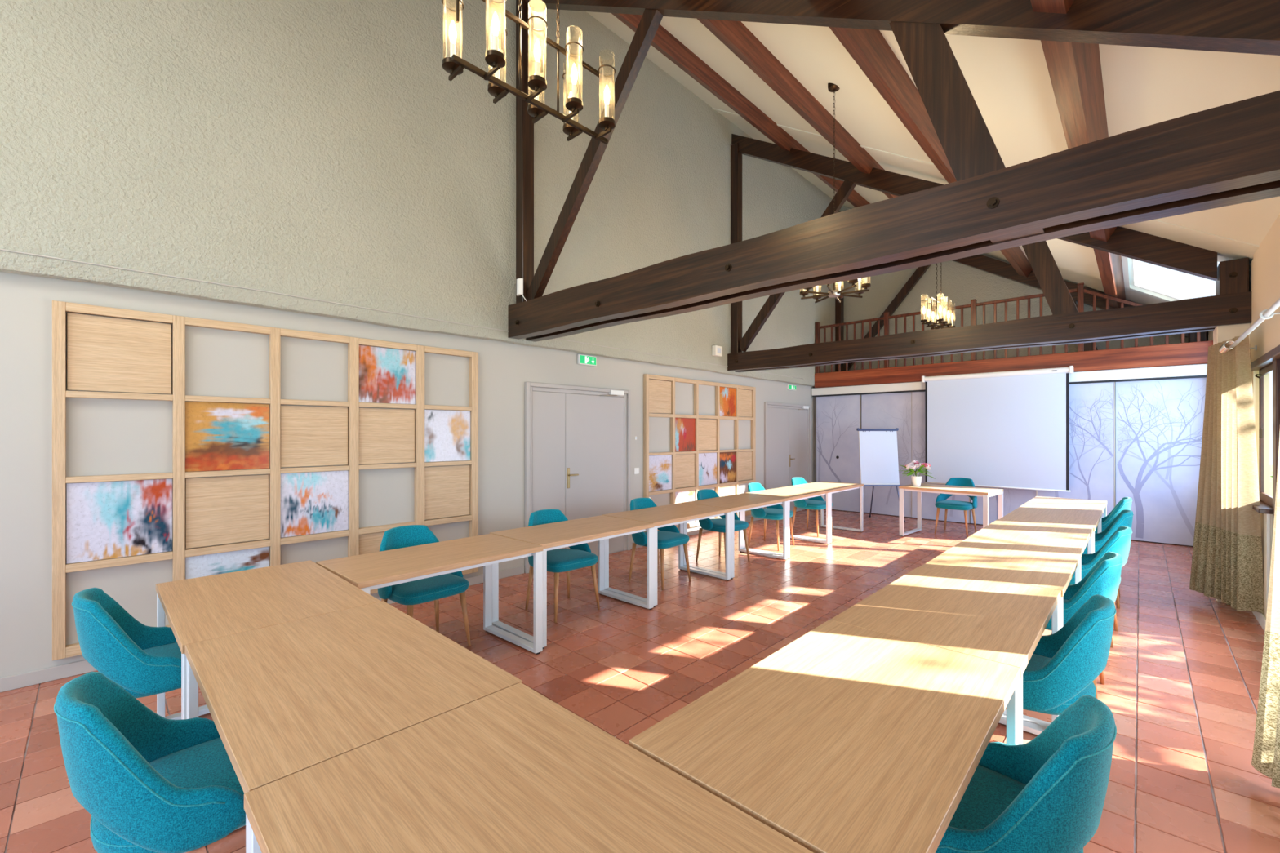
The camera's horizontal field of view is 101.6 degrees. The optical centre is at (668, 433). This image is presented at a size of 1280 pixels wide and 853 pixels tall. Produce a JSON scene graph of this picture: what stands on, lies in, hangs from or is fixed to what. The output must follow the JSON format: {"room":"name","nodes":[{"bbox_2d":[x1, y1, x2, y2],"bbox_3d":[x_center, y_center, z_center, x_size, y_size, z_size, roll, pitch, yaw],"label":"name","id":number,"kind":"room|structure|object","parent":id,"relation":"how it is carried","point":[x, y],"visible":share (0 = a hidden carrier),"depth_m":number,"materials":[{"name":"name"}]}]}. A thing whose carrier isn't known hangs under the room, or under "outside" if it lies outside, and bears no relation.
{"room":"conference room","nodes":[
{"label":"conference room","id":0,"kind":"room"},
{"bbox_2d":[0,0,840,684],"bbox_3d":[-1.135,-2.010,6.386,0.410,7.300,14.350,0,0,42],"label":"wall","id":1,"kind":"structure","parent":0,"point":[312,166],"depth_m":4.25,"materials":[{"name":"beige paint"}]},
{"bbox_2d":[66,478,172,564],"bbox_3d":[-3.614,0.568,3.452,0.001,0.503,0.482,0,0,42],"label":"print","id":2,"kind":"object","parent":1,"relation":"attached to","point":[105,520],"depth_m":3.44},
{"bbox_2d":[185,546,269,579],"bbox_3d":[-3.246,1.105,3.858,0.001,0.460,0.480,0,0,42],"label":"print","id":3,"kind":"object","parent":1,"relation":"attached to","point":[201,566],"depth_m":3.85},
{"bbox_2d":[185,401,269,471],"bbox_3d":[-3.246,0.024,3.858,0.001,0.495,0.480,0,0,42],"label":"print","id":4,"kind":"object","parent":1,"relation":"attached to","point":[220,436],"depth_m":3.85},
{"bbox_2d":[52,300,478,661],"bbox_3d":[-2.881,0.291,4.269,0.057,2.223,2.793,0,0,42],"label":"panel frame","id":5,"kind":"object","parent":1,"relation":"attached to","point":[99,522],"visible":0.84,"depth_m":3.88,"materials":[{"name":"brown wood"}]},
{"bbox_2d":[280,470,348,537],"bbox_3d":[-2.880,0.568,4.263,0.001,0.503,0.475,0,0,42],"label":"print","id":6,"kind":"object","parent":1,"relation":"attached to","point":[313,502],"depth_m":4.25},
{"bbox_2d":[0,516,763,693],"bbox_3d":[-2.075,1.498,5.194,0.014,0.085,11.320,0,0,42],"label":"baseboard","id":7,"kind":"structure","parent":1,"relation":"attached to","point":[63,671],"depth_m":3.28,"materials":[{"name":"beige paint"}]},
{"bbox_2d":[359,345,415,404],"bbox_3d":[-2.510,-0.516,4.672,0.001,0.492,0.476,0,0,42],"label":"print","id":8,"kind":"object","parent":1,"relation":"attached to","point":[386,375],"depth_m":4.66},
{"bbox_2d":[424,409,470,462],"bbox_3d":[-2.143,0.024,5.077,0.001,0.495,0.458,0,0,42],"label":"print","id":9,"kind":"object","parent":1,"relation":"attached to","point":[446,433],"depth_m":5.07},
{"bbox_2d":[524,382,631,573],"bbox_3d":[-1.016,0.487,6.295,0.107,2.105,1.575,0,0,42],"label":"door","id":10,"kind":"structure","parent":1,"relation":"in","point":[578,446],"depth_m":6.29,"materials":[{"name":"beige paint"}]},
{"bbox_2d":[577,354,596,366],"bbox_3d":[-0.990,-0.892,6.372,0.042,0.120,0.275,0,0,42],"label":"emergency exit sign","id":11,"kind":"object","parent":1,"relation":"attached to","point":[582,359],"visible":1,"depth_m":6.35,"materials":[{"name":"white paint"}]},
{"bbox_2d":[634,467,639,474],"bbox_3d":[-0.424,0.506,7.017,0.015,0.084,0.090,0,0,42],"label":"light switch","id":12,"kind":"object","parent":1,"relation":"attached to","point":[636,469],"visible":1,"depth_m":7.01,"materials":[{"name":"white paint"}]},
{"bbox_2d":[648,454,671,491],"bbox_3d":[-0.114,0.555,7.322,0.001,0.494,0.488,0,0,42],"label":"print","id":13,"kind":"object","parent":1,"relation":"attached to","point":[660,466],"depth_m":7.32},
{"bbox_2d":[675,489,695,525],"bbox_3d":[0.246,1.095,7.720,0.001,0.484,0.478,0,0,42],"label":"print","id":14,"kind":"object","parent":1,"relation":"attached to","point":[686,495],"depth_m":7.73},
{"bbox_2d":[675,417,695,451],"bbox_3d":[0.246,0.021,7.720,0.001,0.491,0.478,0,0,42],"label":"print","id":15,"kind":"object","parent":1,"relation":"attached to","point":[685,428],"depth_m":7.73},
{"bbox_2d":[643,373,755,532],"bbox_3d":[0.592,0.300,8.109,0.057,2.210,2.718,0,0,42],"label":"panel frame","id":16,"kind":"object","parent":1,"relation":"attached to","point":[700,467],"visible":0.9,"depth_m":7.89,"materials":[{"name":"brown wood"}]},
{"bbox_2d":[698,453,716,485],"bbox_3d":[0.609,0.555,8.120,0.001,0.494,0.486,0,0,42],"label":"print","id":17,"kind":"object","parent":1,"relation":"attached to","point":[707,461],"depth_m":8.12},
{"bbox_2d":[711,345,722,356],"bbox_3d":[0.763,-1.282,8.134,0.078,0.155,0.170,0,0,42],"label":"sensor box","id":18,"kind":"object","parent":1,"relation":"attached to","point":[717,351],"visible":1,"depth_m":8.09,"materials":[{"name":"white paint"}]},
{"bbox_2d":[720,452,735,483],"bbox_3d":[0.965,0.555,8.514,0.001,0.494,0.475,0,0,42],"label":"print","id":19,"kind":"object","parent":1,"relation":"attached to","point":[727,460],"depth_m":8.52},
{"bbox_2d":[720,386,735,416],"bbox_3d":[0.965,-0.512,8.514,0.001,0.469,0.475,0,0,42],"label":"print","id":20,"kind":"object","parent":1,"relation":"attached to","point":[727,395],"depth_m":8.52},
{"bbox_2d":[764,401,811,511],"bbox_3d":[2.346,0.487,10.013,0.107,2.105,1.740,0,0,42],"label":"door","id":21,"kind":"structure","parent":1,"relation":"in","point":[787,432],"depth_m":9.96,"materials":[{"name":"beige paint"}]},
{"bbox_2d":[786,384,795,390],"bbox_3d":[2.393,-0.889,10.112,0.042,0.100,0.300,0,0,42],"label":"emergency exit sign","id":22,"kind":"object","parent":1,"relation":"attached to","point":[790,387],"visible":1,"depth_m":10.06,"materials":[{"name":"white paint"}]},
{"bbox_2d":[0,508,1279,852],"bbox_3d":[0.693,1.665,3.971,6.360,0.251,13.620,0,0,42],"label":"floor","id":23,"kind":"structure","parent":0,"point":[1182,672],"depth_m":3.49,"materials":[{"name":"tile"}]},
{"bbox_2d":[71,587,181,698],"bbox_3d":[-2.374,1.120,2.461,0.562,0.843,0.580,0,0,44],"label":"chair","id":24,"kind":"object","parent":23,"relation":"on","point":[144,660],"visible":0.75,"depth_m":2.22,"materials":[{"name":"teal fabric"}]},
{"bbox_2d":[53,671,245,852],"bbox_3d":[-1.454,1.120,1.615,0.562,0.843,0.580,0,0,44],"label":"chair","id":25,"kind":"object","parent":23,"relation":"on","point":[148,782],"visible":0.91,"depth_m":1.39,"materials":[{"name":"teal fabric"}]},
{"bbox_2d":[155,560,381,719],"bbox_3d":[-2.020,1.165,2.597,1.180,0.750,0.690,0,0,42],"label":"table","id":26,"kind":"object","parent":23,"relation":"on","point":[199,609],"visible":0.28,"depth_m":2.48,"materials":[{"name":"brown wood"}]},
{"bbox_2d":[185,600,522,852],"bbox_3d":[-1.135,1.165,1.807,1.180,0.750,0.690,0,0,42],"label":"table","id":27,"kind":"object","parent":23,"relation":"on","point":[284,700],"visible":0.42,"depth_m":1.65,"materials":[{"name":"beige wood"}]},
{"bbox_2d":[377,524,471,646],"bbox_3d":[-1.782,1.120,3.765,0.580,0.843,0.562,0,0,38],"label":"chair","id":28,"kind":"object","parent":23,"relation":"on","point":[411,593],"visible":0.52,"depth_m":3.73,"materials":[{"name":"teal fabric"}]},
{"bbox_2d":[315,533,542,654],"bbox_3d":[-1.521,1.165,3.432,0.690,0.750,1.180,0,0,40],"label":"table","id":29,"kind":"object","parent":23,"relation":"on","point":[367,572],"visible":0.64,"depth_m":3.42,"materials":[{"name":"beige wood"}]},
{"bbox_2d":[244,682,813,852],"bbox_3d":[-0.262,1.165,1.004,1.180,0.750,0.690,0,0,42],"label":"table","id":30,"kind":"object","parent":23,"relation":"on","point":[512,769],"visible":1,"depth_m":1.13,"materials":[{"name":"beige wood"}]},
{"bbox_2d":[524,509,599,622],"bbox_3d":[-0.950,1.120,4.582,0.580,0.843,0.562,0,0,44],"label":"chair","id":31,"kind":"object","parent":23,"relation":"on","point":[579,556],"visible":0.5,"depth_m":4.54,"materials":[{"name":"teal fabric"}]},
{"bbox_2d":[489,515,653,648],"bbox_3d":[-0.773,1.165,4.364,0.690,0.750,1.180,0,0,42],"label":"table","id":32,"kind":"object","parent":23,"relation":"on","point":[554,535],"visible":0.77,"depth_m":4.25,"materials":[{"name":"beige wood"}]},
{"bbox_2d":[628,497,690,590],"bbox_3d":[-0.118,1.120,5.457,0.580,0.843,0.562,0,0,39],"label":"chair","id":33,"kind":"object","parent":23,"relation":"on","point":[669,536],"visible":0.59,"depth_m":5.39,"materials":[{"name":"teal fabric"}]},
{"bbox_2d":[602,502,731,607],"bbox_3d":[0.009,1.165,5.265,0.690,0.750,1.180,0,0,42],"label":"table","id":34,"kind":"object","parent":23,"relation":"on","point":[679,513],"visible":0.77,"depth_m":5.17,"materials":[{"name":"beige wood"}]},
{"bbox_2d":[695,488,750,566],"bbox_3d":[0.628,1.120,6.296,0.580,0.843,0.562,0,0,44],"label":"chair","id":35,"kind":"object","parent":23,"relation":"on","point":[718,525],"visible":0.58,"depth_m":6.25,"materials":[{"name":"teal fabric"}]},
{"bbox_2d":[683,493,787,579],"bbox_3d":[0.805,1.165,6.153,0.690,0.750,1.180,0,0,42],"label":"table","id":36,"kind":"object","parent":23,"relation":"on","point":[740,503],"visible":0.66,"depth_m":6.11,"materials":[{"name":"beige wood"}]},
{"bbox_2d":[747,482,794,551],"bbox_3d":[1.382,1.120,7.175,0.580,0.843,0.562,0,0,39],"label":"chair","id":37,"kind":"object","parent":23,"relation":"on","point":[773,512],"visible":0.56,"depth_m":7.11,"materials":[{"name":"teal fabric"}]},
{"bbox_2d":[741,486,830,559],"bbox_3d":[1.598,1.165,7.045,0.690,0.750,1.180,0,0,42],"label":"table","id":38,"kind":"object","parent":23,"relation":"on","point":[793,494],"visible":0.52,"depth_m":6.95,"materials":[{"name":"beige wood"}]},
{"bbox_2d":[791,477,833,537],"bbox_3d":[2.203,1.120,8.097,0.562,0.843,0.580,0,0,-44],"label":"chair","id":39,"kind":"object","parent":23,"relation":"on","point":[816,503],"visible":0.6,"depth_m":8.01,"materials":[{"name":"teal fabric"}]},
{"bbox_2d":[628,619,1020,852],"bbox_3d":[0.542,1.165,1.550,0.680,0.750,1.171,0,0,42],"label":"table","id":40,"kind":"object","parent":23,"relation":"on","point":[845,738],"visible":0.85,"depth_m":1.35,"materials":[{"name":"beige wood"}]},
{"bbox_2d":[787,481,863,543],"bbox_3d":[2.395,1.165,7.933,0.690,0.750,1.180,0,0,42],"label":"table","id":41,"kind":"object","parent":23,"relation":"on","point":[834,487],"visible":0.65,"depth_m":7.93,"materials":[{"name":"beige wood"}]},
{"bbox_2d":[856,427,905,522],"bbox_3d":[3.712,0.726,9.310,0.773,1.635,0.578,0,0,0],"label":"flip chart","id":42,"kind":"object","parent":23,"relation":"on","point":[877,447],"visible":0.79,"depth_m":9.12,"materials":[{"name":"white paper"}]},
{"bbox_2d":[863,484,900,486],"bbox_3d":[3.686,0.909,9.050,0.670,0.022,0.044,0,0,0],"label":"tray","id":43,"kind":"object","parent":42,"relation":"on","point":[864,485],"depth_m":9.03,"materials":[{"name":"grey metal"}]},
{"bbox_2d":[830,567,1061,744],"bbox_3d":[1.329,1.165,2.418,0.680,0.750,1.171,0,0,42],"label":"table","id":44,"kind":"object","parent":23,"relation":"on","point":[1003,622],"visible":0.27,"depth_m":2.28,"materials":[{"name":"beige wood"}]},
{"bbox_2d":[898,483,1003,536],"bbox_3d":[4.100,1.165,7.597,0.690,0.750,1.180,0,0,-43],"label":"table","id":45,"kind":"object","parent":23,"relation":"on","point":[985,493],"visible":0.69,"depth_m":7.46,"materials":[{"name":"white metal"}]},
{"bbox_2d":[897,460,934,486],"bbox_3d":[3.705,0.595,7.785,0.506,0.390,0.472,0,0,17],"label":"flower vase","id":46,"kind":"object","parent":45,"relation":"on","point":[916,480],"visible":1,"depth_m":7.73,"materials":[{"name":"white"}]},
{"bbox_2d":[934,477,977,537],"bbox_3d":[4.439,1.120,8.036,0.580,0.843,0.562,0,0,-45],"label":"chair","id":47,"kind":"object","parent":23,"relation":"on","point":[940,502],"visible":0.86,"depth_m":8.00,"materials":[{"name":"teal fabric"}]},
{"bbox_2d":[920,537,1081,727],"bbox_3d":[2.121,1.165,3.282,0.680,0.750,1.171,0,0,42],"label":"table","id":48,"kind":"object","parent":23,"relation":"on","point":[1052,568],"visible":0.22,"depth_m":3.18,"materials":[{"name":"beige wood"}]},
{"bbox_2d":[935,695,1116,852],"bbox_3d":[0.879,1.120,1.468,0.580,0.843,0.562,0,0,44],"label":"chair","id":49,"kind":"object","parent":23,"relation":"on","point":[1046,793],"visible":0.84,"depth_m":1.23,"materials":[{"name":"teal fabric"}]},
{"bbox_2d":[967,519,1093,580],"bbox_3d":[2.905,1.165,4.154,0.680,0.750,1.171,0,0,42],"label":"table","id":50,"kind":"object","parent":23,"relation":"on","point":[1028,533],"visible":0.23,"depth_m":4.08,"materials":[{"name":"beige wood"}]},
{"bbox_2d":[1000,506,1102,553],"bbox_3d":[3.698,1.165,5.016,0.680,0.750,1.171,0,0,42],"label":"table","id":51,"kind":"object","parent":23,"relation":"on","point":[1024,513],"visible":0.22,"depth_m":4.97,"materials":[{"name":"beige wood"}]},
{"bbox_2d":[1021,496,1106,517],"bbox_3d":[4.481,1.165,5.888,0.680,0.750,1.171,0,0,42],"label":"table","id":52,"kind":"object","parent":23,"relation":"on","point":[1091,505],"visible":0.27,"depth_m":5.83,"materials":[{"name":"beige wood"}]},
{"bbox_2d":[1022,594,1115,715],"bbox_3d":[1.623,1.120,2.335,0.580,0.843,0.562,0,0,41],"label":"chair","id":53,"kind":"object","parent":23,"relation":"on","point":[1064,665],"visible":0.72,"depth_m":2.08,"materials":[{"name":"teal fabric"}]},
{"bbox_2d":[1044,551,1123,698],"bbox_3d":[2.380,1.120,3.172,0.580,0.843,0.562,0,0,43],"label":"chair","id":54,"kind":"object","parent":23,"relation":"on","point":[1104,578],"visible":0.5,"depth_m":2.92,"materials":[{"name":"teal fabric"}]},
{"bbox_2d":[1068,525,1132,648],"bbox_3d":[3.207,1.120,4.042,0.580,0.843,0.562,0,0,44],"label":"chair","id":55,"kind":"object","parent":23,"relation":"on","point":[1119,542],"visible":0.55,"depth_m":3.80,"materials":[{"name":"teal fabric"}]},
{"bbox_2d":[1082,509,1133,608],"bbox_3d":[3.966,1.120,4.881,0.580,0.843,0.562,0,0,41],"label":"chair","id":56,"kind":"object","parent":23,"relation":"on","point":[1125,518],"visible":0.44,"depth_m":4.63,"materials":[{"name":"teal fabric"}]},
{"bbox_2d":[1094,497,1132,533],"bbox_3d":[4.803,1.120,5.836,0.580,0.843,0.562,0,0,42],"label":"chair","id":57,"kind":"object","parent":23,"relation":"on","point":[1125,503],"visible":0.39,"depth_m":5.58,"materials":[{"name":"teal fabric"}]},
{"bbox_2d":[586,11,1279,305],"bbox_3d":[1.072,-3.401,4.390,6.360,4.073,14.750,0,0,42],"label":"ceiling","id":58,"kind":"structure","parent":0,"point":[1008,80],"depth_m":4.37,"materials":[{"name":"white paint"}]},
{"bbox_2d":[441,0,615,144],"bbox_3d":[-0.636,-2.499,2.576,0.278,1.797,0.882,0,0,42],"label":"chandelier","id":59,"kind":"object","parent":58,"relation":"hanging from","point":[454,64],"visible":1,"depth_m":2.49,"materials":[{"name":"brown metal"}]},
{"bbox_2d":[611,13,870,207],"bbox_3d":[-0.222,-4.318,5.561,0.209,0.218,14.350,0,0,42],"label":"ceiling beam","id":60,"kind":"structure","parent":58,"relation":"attached to","point":[666,43],"depth_m":6.48,"materials":[{"name":"brown wood"}]},
{"bbox_2d":[696,17,898,198],"bbox_3d":[0.660,-3.580,4.762,0.213,0.221,14.350,0,0,42],"label":"ceiling beam","id":61,"kind":"structure","parent":58,"relation":"attached to","point":[734,34],"depth_m":5.32,"materials":[{"name":"brown wood"}]},
{"bbox_2d":[799,82,871,302],"bbox_3d":[1.608,-2.364,5.058,0.629,2.067,0.629,0,0,5],"label":"chandelier","id":62,"kind":"object","parent":58,"relation":"hanging from","point":[832,87],"visible":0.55,"depth_m":5.05,"materials":[{"name":"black metal"}]},
{"bbox_2d":[507,0,1279,342],"bbox_3d":[0.518,-2.924,3.703,5.660,3.908,0.352,0,0,42],"label":"roof truss","id":63,"kind":"object","parent":58,"relation":"attached to","point":[1228,154],"visible":1,"depth_m":2.75,"materials":[{"name":"brown wood"}]},
{"bbox_2d":[516,278,527,301],"bbox_3d":[-1.482,-1.438,5.245,0.112,0.223,0.057,0,0,18],"label":"sensor","id":64,"kind":"object","parent":63,"relation":"attached to","point":[519,281],"visible":1,"depth_m":5.22,"materials":[{"name":"white paint"}]},
{"bbox_2d":[829,26,1033,277],"bbox_3d":[1.573,-2.818,3.937,0.213,0.221,14.350,0,0,42],"label":"ceiling beam","id":65,"kind":"structure","parent":58,"relation":"attached to","point":[868,48],"depth_m":4.22,"materials":[{"name":"brown wood"}]},
{"bbox_2d":[920,262,955,328],"bbox_3d":[3.989,-2.478,7.690,0.278,1.839,0.882,0,0,42],"label":"chandelier","id":66,"kind":"object","parent":58,"relation":"hanging from","point":[935,326],"visible":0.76,"depth_m":7.61,"materials":[{"name":"brown metal"}]},
{"bbox_2d":[727,133,1251,372],"bbox_3d":[3.154,-2.927,6.618,5.660,3.902,0.352,0,0,42],"label":"roof truss","id":67,"kind":"object","parent":58,"relation":"attached to","point":[1231,304],"visible":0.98,"depth_m":5.79,"materials":[{"name":"brown wood"}]},
{"bbox_2d":[835,211,1207,371],"bbox_3d":[5.778,-2.964,9.531,5.645,3.828,0.330,0,0,42],"label":"roof truss","id":68,"kind":"object","parent":58,"relation":"attached to","point":[980,262],"visible":0.19,"depth_m":9.50,"materials":[{"name":"brown wood"}]},
{"bbox_2d":[1030,0,1125,308],"bbox_3d":[2.462,-2.074,3.132,0.217,0.224,14.350,0,0,42],"label":"ceiling beam","id":69,"kind":"structure","parent":58,"relation":"attached to","point":[1074,68],"depth_m":3.13,"materials":[{"name":"brown wood"}]},
{"bbox_2d":[995,488,1004,519],"bbox_3d":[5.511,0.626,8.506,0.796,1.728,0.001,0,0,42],"label":"table leg","id":70,"kind":"object","parent":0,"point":[997,488],"depth_m":8.59,"materials":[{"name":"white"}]},
{"bbox_2d":[814,257,1200,373],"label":"railing","id":71,"kind":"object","parent":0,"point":[1131,261],"depth_m":8.53,"materials":[{"name":"brown wood"}]},
{"bbox_2d":[814,377,1204,546],"bbox_3d":[5.345,0.340,8.892,6.060,2.600,0.120,0,0,42],"label":"wall","id":72,"kind":"structure","parent":0,"point":[1197,377],"depth_m":9.47,"materials":[{"name":"beige paint"}]},
{"bbox_2d":[840,205,1187,370],"bbox_3d":[6.044,-3.016,9.702,6.010,4.312,0.200,0,0,42],"label":"wall","id":73,"kind":"structure","parent":0,"point":[962,283],"depth_m":10.09,"materials":[{"name":"paint"}]},
{"bbox_2d":[1213,323,1250,602],"bbox_3d":[5.199,0.275,4.817,0.210,2.530,0.320,0,0,42],"label":"wall pier","id":74,"kind":"object","parent":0,"point":[1220,333],"visible":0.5,"depth_m":4.72,"materials":[{"name":"beige paint"}]},
{"bbox_2d":[1207,213,1279,617],"bbox_3d":[3.241,-0.110,2.428,0.090,3.500,14.350,0,0,42],"label":"wall","id":75,"kind":"structure","parent":0,"point":[1264,267],"depth_m":4.17,"materials":[{"name":"beige paint"}]},
{"bbox_2d":[814,340,1213,387],"bbox_3d":[5.117,-1.076,8.788,5.660,0.292,0.100,0,0,42],"label":"beam","id":76,"kind":"structure","parent":75,"relation":"attached to","point":[1192,353],"depth_m":8.09,"materials":[{"name":"brown wood"}]},
{"bbox_2d":[921,365,1073,492],"bbox_3d":[5.261,-0.064,8.486,2.100,1.882,0.150,0,0,42],"label":"projection screen","id":77,"kind":"object","parent":76,"relation":"hanging from","point":[1011,428],"visible":0.99,"depth_m":8.36,"materials":[{"name":"white fabric"}]},
{"bbox_2d":[811,364,1207,396],"bbox_3d":[5.094,-0.839,8.842,5.715,0.173,0.090,0,0,42],"label":"track","id":78,"kind":"object","parent":76,"relation":"attached to","point":[1195,371],"visible":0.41,"depth_m":7.68,"materials":[{"name":"white metal"}]},
{"bbox_2d":[816,395,861,511],"bbox_3d":[3.385,0.390,10.406,0.923,2.276,0.020,0,0,42],"label":"sliding panel","id":79,"kind":"object","parent":78,"relation":"hanging from","point":[838,418],"visible":0.98,"depth_m":10.38,"materials":[{"name":"grey"}]},
{"bbox_2d":[816,431,820,481],"bbox_3d":[3.076,0.601,10.679,0.088,1.278,0.001,0,0,42],"label":"print","id":80,"kind":"object","parent":79,"relation":"attached to","point":[818,433],"depth_m":10.68,"materials":[{"name":"grey"}]},
{"bbox_2d":[816,400,857,482],"bbox_3d":[3.377,0.137,10.406,0.894,1.735,0.001,0,0,42],"label":"print","id":81,"kind":"object","parent":79,"relation":"attached to","point":[837,421],"depth_m":10.41,"materials":[{"name":"grey"}]},
{"bbox_2d":[861,391,911,517],"bbox_3d":[4.090,0.390,9.800,0.933,2.276,0.018,0,0,42],"label":"sliding panel","id":82,"kind":"object","parent":78,"relation":"hanging from","point":[880,411],"visible":0.7,"depth_m":9.73,"materials":[{"name":"grey"}]},
{"bbox_2d":[878,401,911,505],"bbox_3d":[4.193,0.357,9.699,0.615,1.975,0.001,0,0,42],"label":"print","id":83,"kind":"object","parent":82,"relation":"attached to","point":[891,415],"depth_m":9.64,"materials":[{"name":"grey"}]},
{"bbox_2d":[911,391,969,523],"bbox_3d":[4.769,0.390,9.156,0.933,2.276,0.018,0,0,42],"label":"sliding panel","id":84,"kind":"object","parent":78,"relation":"hanging from","point":[929,509],"visible":0.14,"depth_m":9.34,"materials":[{"name":"grey"}]},
{"bbox_2d":[912,404,955,516],"bbox_3d":[4.762,0.402,9.155,0.905,2.081,0.001,0,0,42],"label":"print","id":85,"kind":"object","parent":84,"relation":"attached to","point":[929,508],"depth_m":9.35,"materials":[{"name":"grey"}]},
{"bbox_2d":[970,486,1037,524],"bbox_3d":[5.478,0.390,8.546,0.933,2.276,0.018,0,0,42],"label":"sliding panel","id":86,"kind":"object","parent":78,"relation":"hanging from","point":[1013,499],"visible":0.09,"depth_m":8.52,"materials":[{"name":"grey"}]},
{"bbox_2d":[1037,382,1115,517],"bbox_3d":[6.156,0.390,7.902,0.933,2.276,0.018,0,0,42],"label":"sliding panel","id":87,"kind":"object","parent":78,"relation":"hanging from","point":[1091,405],"visible":0.56,"depth_m":7.76,"materials":[{"name":"grey"}]},
{"bbox_2d":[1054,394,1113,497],"bbox_3d":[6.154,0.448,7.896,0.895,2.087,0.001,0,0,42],"label":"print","id":88,"kind":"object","parent":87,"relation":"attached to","point":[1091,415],"depth_m":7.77,"materials":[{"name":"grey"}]},
{"bbox_2d":[1069,389,1113,499],"bbox_3d":[6.150,0.279,7.899,0.908,1.923,0.001,0,0,42],"label":"print","id":89,"kind":"object","parent":87,"relation":"attached to","point":[1091,411],"depth_m":7.76,"materials":[{"name":"white"}]},
{"bbox_2d":[1115,377,1206,546],"bbox_3d":[6.866,0.390,7.290,0.938,2.276,0.018,0,0,42],"label":"sliding panel","id":90,"kind":"object","parent":78,"relation":"hanging from","point":[1159,423],"visible":0.95,"depth_m":7.28,"materials":[{"name":"grey"}]},
{"bbox_2d":[1229,297,1279,350],"bbox_3d":[3.015,-0.722,2.387,0.190,0.060,6.185,0,0,42],"label":"curtain rod","id":91,"kind":"object","parent":75,"relation":"attached to","point":[1263,317],"visible":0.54,"depth_m":3.28,"materials":[{"name":"white metal"}]},
{"bbox_2d":[1189,334,1264,614],"bbox_3d":[4.784,0.331,4.493,0.236,2.242,0.694,0,0,29],"label":"curtain","id":92,"kind":"object","parent":91,"relation":"hanging from","point":[1227,566],"visible":0.97,"depth_m":4.38,"materials":[{"name":"fabric"}]},
{"bbox_2d":[1251,433,1279,788],"bbox_3d":[2.558,0.353,2.115,0.189,2.287,0.433,0,0,37],"label":"curtain","id":93,"kind":"object","parent":91,"relation":"hanging from","point":[1266,748],"visible":1,"depth_m":2.26,"materials":[{"name":"fabric"}]},
{"bbox_2d":[1265,433,1279,634],"bbox_3d":[2.574,0.037,2.102,0.149,1.655,0.427,0,0,37],"label":"drape","id":94,"kind":"object","parent":93,"relation":"hanging from","point":[1273,615],"depth_m":2.26,"materials":[{"name":"fabric"}]},
{"bbox_2d":[1252,513,1270,631],"bbox_3d":[4.857,1.075,4.294,0.016,0.930,0.915,0,0,42],"label":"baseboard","id":95,"kind":"structure","parent":75,"relation":"attached to","point":[1261,619],"depth_m":3.96,"materials":[{"name":"white paint"}]},
{"bbox_2d":[1252,500,1272,514],"bbox_3d":[4.859,0.593,4.255,0.160,0.035,0.890,0,0,42],"label":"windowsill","id":96,"kind":"structure","parent":75,"relation":"attached to","point":[1263,508],"depth_m":4.01,"materials":[{"name":"brown wood"}]},
{"bbox_2d":[1250,344,1279,371],"bbox_3d":[3.571,-0.575,2.778,0.170,0.060,4.810,0,0,42],"label":"trim","id":97,"kind":"structure","parent":75,"relation":"attached to","point":[1266,359],"depth_m":3.98,"materials":[{"name":"brown wood"}]},
{"bbox_2d":[1258,363,1272,506],"bbox_3d":[4.839,0.015,4.202,0.024,1.120,0.755,0,0,42],"label":"window","id":98,"kind":"structure","parent":75,"relation":"in","point":[1264,497],"depth_m":4.44,"materials":[{"name":"brown wood"}]},
{"bbox_2d":[1254,373,1262,438],"bbox_3d":[4.992,-0.230,4.410,0.206,0.540,0.035,0,0,-38],"label":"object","id":99,"kind":"structure","parent":98,"relation":"attached to","point":[1260,430],"depth_m":4.43,"materials":[{"name":"brown metal"}]},
{"bbox_2d":[1272,359,1279,532],"bbox_3d":[3.285,0.495,2.470,0.080,2.090,3.870,0,0,42],"label":"trim","id":100,"kind":"structure","parent":75,"relation":"attached to","point":[1276,363],"depth_m":3.85,"materials":[{"name":"brown wood"}]},
{"label":"outside","id":101,"kind":"structure","parent":0,"visible":0},
{"bbox_2d":[1268,465,1272,497],"bbox_3d":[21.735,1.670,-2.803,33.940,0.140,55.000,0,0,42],"label":"window","id":102,"kind":"structure","parent":101,"point":[1270,467],"depth_m":17.43,"materials":[{"name":"glass"}]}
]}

